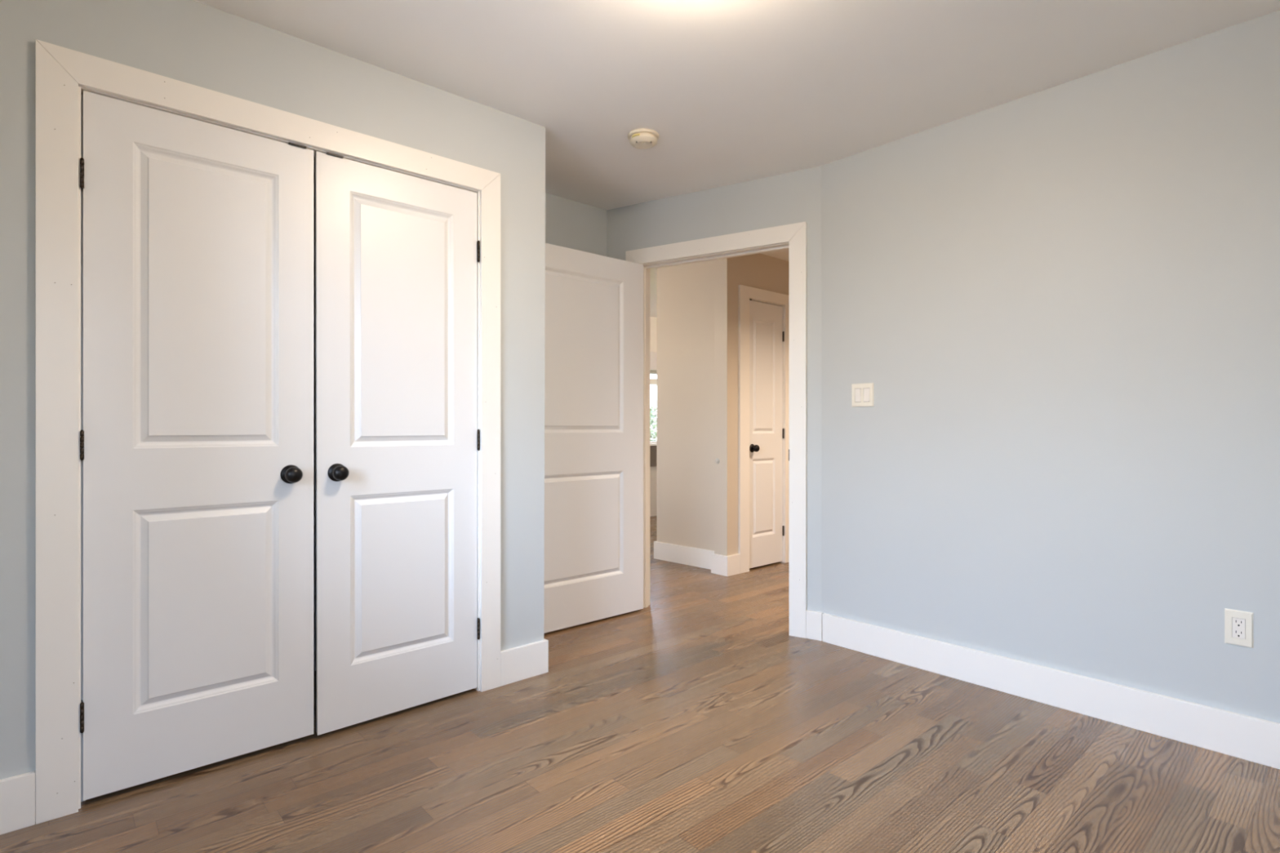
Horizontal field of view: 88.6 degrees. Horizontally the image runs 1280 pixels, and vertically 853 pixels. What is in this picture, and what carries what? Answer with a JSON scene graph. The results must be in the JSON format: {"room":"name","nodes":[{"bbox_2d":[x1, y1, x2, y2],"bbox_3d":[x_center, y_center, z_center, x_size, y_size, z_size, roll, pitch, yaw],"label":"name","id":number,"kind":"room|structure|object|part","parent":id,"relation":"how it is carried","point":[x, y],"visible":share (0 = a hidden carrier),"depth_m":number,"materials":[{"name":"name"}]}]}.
{"room":"empty bedroom","nodes":[
{"label":"empty bedroom","id":0,"kind":"room"},
{"bbox_2d":[0,0,545,822],"bbox_3d":[-1.248,-0.122,2.284,2.108,2.440,0.115,0,0,-42],"label":"wall","id":1,"kind":"structure","parent":0,"point":[191,42],"depth_m":2.12,"materials":[{"name":"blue paint"}]},
{"bbox_2d":[0,770,35,835],"bbox_3d":[-1.789,1.026,1.713,0.310,0.143,0.018,0,0,-42],"label":"baseboard","id":2,"kind":"structure","parent":1,"relation":"attached to","point":[17,793],"depth_m":1.78,"materials":[{"name":"white paint"}]},
{"bbox_2d":[80,90,313,800],"bbox_3d":[-1.370,0.055,2.085,0.625,2.049,0.098,0,0,-42],"label":"door","id":3,"kind":"structure","parent":1,"relation":"in","point":[197,433],"depth_m":2.07,"materials":[{"name":"white paint"}]},
{"bbox_3d":[-1.176,0.164,2.227,0.054,0.054,0.051,0,0,-42],"label":"knob","id":4,"kind":"part","parent":3,"relation":"part of","materials":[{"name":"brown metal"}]},
{"bbox_2d":[35,39,500,824],"bbox_3d":[-1.172,0.015,2.340,1.445,2.166,0.133,0,0,-42],"label":"door frame","id":5,"kind":"structure","parent":1,"relation":"attached to","point":[63,74],"depth_m":1.86,"materials":[{"name":"white paint"}]},
{"bbox_2d":[315,151,479,735],"bbox_3d":[-0.894,0.057,2.506,0.628,2.052,0.104,0,0,-42],"label":"door","id":6,"kind":"structure","parent":1,"relation":"in","point":[397,255],"depth_m":2.49,"materials":[{"name":"white paint"}]},
{"bbox_3d":[-1.060,0.165,2.322,0.054,0.054,0.051,0,0,-42],"label":"knob","id":7,"kind":"part","parent":6,"relation":"part of","materials":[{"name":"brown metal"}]},
{"bbox_2d":[313,161,789,671],"bbox_3d":[-0.235,-0.122,4.121,6.065,2.440,0.115,0,0,-42],"label":"wall","id":8,"kind":"structure","parent":0,"point":[569,224],"depth_m":3.97,"materials":[{"name":"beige paint"}]},
{"bbox_2d":[543,243,643,633],"bbox_3d":[-0.329,0.060,3.624,0.916,2.051,0.160,0,0,-42],"label":"door","id":9,"kind":"structure","parent":8,"relation":"in","point":[593,341],"depth_m":3.66,"materials":[{"name":"white paint"}]},
{"bbox_2d":[738,284,789,573],"bbox_3d":[0.947,0.019,5.164,0.650,2.158,0.133,0,0,-42],"label":"door frame","id":10,"kind":"structure","parent":8,"relation":"attached to","point":[746,293],"depth_m":4.95,"materials":[{"name":"white paint"}]},
{"bbox_2d":[749,300,784,568],"bbox_3d":[0.997,0.059,5.130,0.444,2.048,0.098,0,0,-42],"label":"door","id":11,"kind":"structure","parent":8,"relation":"in","point":[766,335],"depth_m":5.14,"materials":[{"name":"white paint"}]},
{"bbox_3d":[0.884,0.166,4.998,0.054,0.054,0.051,0,0,-42],"label":"knob","id":12,"kind":"part","parent":11,"relation":"part of","materials":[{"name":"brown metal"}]},
{"bbox_2d":[0,515,1279,852],"bbox_3d":[0.394,1.098,4.178,7.090,0.001,6.607,0,0,-42],"label":"floor","id":13,"kind":"structure","parent":0,"point":[692,720],"depth_m":2.08,"materials":[{"name":"brown wood"}]},
{"bbox_2d":[649,316,656,516],"bbox_3d":[-1.019,-0.122,7.077,5.100,2.440,0.120,0,0,-42],"label":"wall","id":14,"kind":"structure","parent":0,"point":[652,320],"depth_m":8.04,"materials":[{"name":"paint"}]},
{"bbox_2d":[649,351,656,466],"bbox_3d":[0.050,-0.208,7.982,1.810,1.397,0.157,0,0,-42],"label":"window","id":15,"kind":"structure","parent":14,"relation":"in","point":[652,354],"depth_m":8.00,"materials":[{"name":"white paint"}]},
{"bbox_3d":[0.014,-0.247,8.022,1.600,0.910,0.048,0,0,-42],"label":"frame","id":16,"kind":"part","parent":15,"relation":"part of","materials":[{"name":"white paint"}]},
{"bbox_3d":[0.015,-0.555,8.021,1.500,0.073,0.052,0,0,-42],"label":"meeting rail","id":17,"kind":"part","parent":15,"relation":"part of","materials":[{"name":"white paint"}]},
{"bbox_3d":[0.075,0.361,7.953,1.800,0.257,0.030,0,0,-42],"label":"apron panel","id":18,"kind":"part","parent":15,"relation":"part of","materials":[{"name":"brown wood"}]},
{"bbox_2d":[656,256,737,555],"bbox_3d":[0.416,-0.122,5.163,0.115,2.440,0.802,0,0,-42],"label":"wall","id":19,"kind":"structure","parent":0,"point":[696,303],"depth_m":5.16,"materials":[{"name":"beige paint"}]},
{"bbox_2d":[653,541,740,576],"bbox_3d":[0.414,1.026,5.161,0.146,0.145,0.838,0,0,-42],"label":"baseboard","id":20,"kind":"structure","parent":19,"relation":"attached to","point":[691,556],"depth_m":5.12,"materials":[{"name":"white paint"}]},
{"bbox_2d":[715,457,719,463],"bbox_3d":[0.576,0.257,4.891,0.010,0.042,0.042,0,0,-42],"label":"bumper cover","id":21,"kind":"object","parent":19,"relation":"attached to","point":[717,460],"visible":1,"depth_m":4.89,"materials":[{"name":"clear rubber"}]},
{"bbox_2d":[606,165,822,612],"bbox_3d":[0.346,-0.122,3.802,1.470,2.440,0.115,0,0,31],"label":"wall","id":22,"kind":"structure","parent":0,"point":[794,197],"depth_m":3.51,"materials":[{"name":"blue paint"}]},
{"bbox_2d":[805,609,822,640],"bbox_3d":[0.900,1.026,3.386,0.082,0.143,0.018,0,0,31],"label":"baseboard","id":23,"kind":"structure","parent":22,"relation":"attached to","point":[813,619],"depth_m":3.38,"materials":[{"name":"white paint"}]},
{"bbox_2d":[625,222,806,638],"bbox_3d":[0.420,0.018,3.743,1.108,2.160,0.131,0,0,31],"label":"door frame","id":24,"kind":"structure","parent":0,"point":[793,237],"depth_m":3.44,"materials":[{"name":"white paint"}]},
{"bbox_2d":[193,0,1279,317],"bbox_3d":[0.464,-1.402,4.099,7.090,0.120,6.540,0,0,-42],"label":"ceiling","id":25,"kind":"structure","parent":0,"point":[732,91],"depth_m":2.39,"materials":[{"name":"paint"}]},
{"bbox_2d":[627,128,658,149],"bbox_3d":[0.016,-1.318,3.025,0.145,0.048,0.145,0,0,-42],"label":"smoke detector","id":26,"kind":"object","parent":25,"relation":"attached to","point":[642,138],"visible":1,"depth_m":2.98,"materials":[{"name":"white plastic"}]},
{"bbox_2d":[822,9,1279,723],"bbox_3d":[1.782,-0.122,2.512,0.115,2.440,2.417,0,0,-42],"label":"wall","id":27,"kind":"structure","parent":0,"point":[1060,304],"depth_m":2.54,"materials":[{"name":"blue paint"}]},
{"bbox_2d":[851,382,874,407],"bbox_3d":[1.085,-0.153,3.201,0.008,0.114,0.117,0,0,-42],"label":"light switch","id":28,"kind":"object","parent":27,"relation":"attached to","point":[862,394],"visible":1,"depth_m":3.20,"materials":[{"name":"white plastic"}]},
{"bbox_2d":[822,613,1279,768],"bbox_3d":[1.698,1.027,2.507,0.019,0.142,2.282,0,0,-42],"label":"baseboard","id":29,"kind":"structure","parent":27,"relation":"attached to","point":[1255,740],"depth_m":2.52,"materials":[{"name":"white paint"}]},
{"bbox_2d":[1224,608,1253,648],"bbox_3d":[1.994,0.671,2.184,0.006,0.117,0.071,0,0,-42],"label":"electrical outlet","id":30,"kind":"object","parent":27,"relation":"attached to","point":[1238,624],"visible":1,"depth_m":2.18,"materials":[{"name":"white plastic"}]},
{"bbox_2d":[1232,617,1245,639],"bbox_3d":[1.993,0.671,2.184,0.004,0.066,0.032,0,0,-42],"label":"receptacle","id":31,"kind":"object","parent":30,"relation":"attached to","point":[1238,623],"depth_m":2.18,"materials":[{"name":"white plastic"}]},
{"bbox_3d":[-0.736,-0.122,3.208,0.113,2.440,0.582,0,0,-42],"label":"wall","id":32,"kind":"structure","parent":0,"visible":0},
{"bbox_2d":[500,638,548,686],"bbox_3d":[-0.736,1.026,3.119,0.240,0.143,0.715,0,0,-42],"label":"baseboard","id":33,"kind":"structure","parent":32,"relation":"attached to","point":[522,662],"depth_m":2.85,"materials":[{"name":"white paint"}]},
{"label":"outside","id":34,"kind":"structure","parent":0,"visible":0},
{"bbox_3d":[-2.027,1.498,14.292,16.000,0.200,11.970,0,0,-42],"label":"ground","id":35,"kind":"structure","parent":34,"visible":0},
{"bbox_2d":[649,400,655,441],"bbox_3d":[-0.279,0.313,12.735,1.916,2.186,1.830,0,0,-42],"label":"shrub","id":36,"kind":"object","parent":35,"relation":"on","point":[650,401],"visible":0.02,"depth_m":12.74,"materials":[{"name":"green plant"}]},
{"bbox_2d":[649,404,656,441],"bbox_3d":[-0.070,0.498,11.131,1.508,1.813,1.536,0,0,-42],"label":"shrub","id":37,"kind":"object","parent":35,"relation":"on","point":[651,411],"visible":0.03,"depth_m":10.99,"materials":[{"name":"green plant"}]}
]}

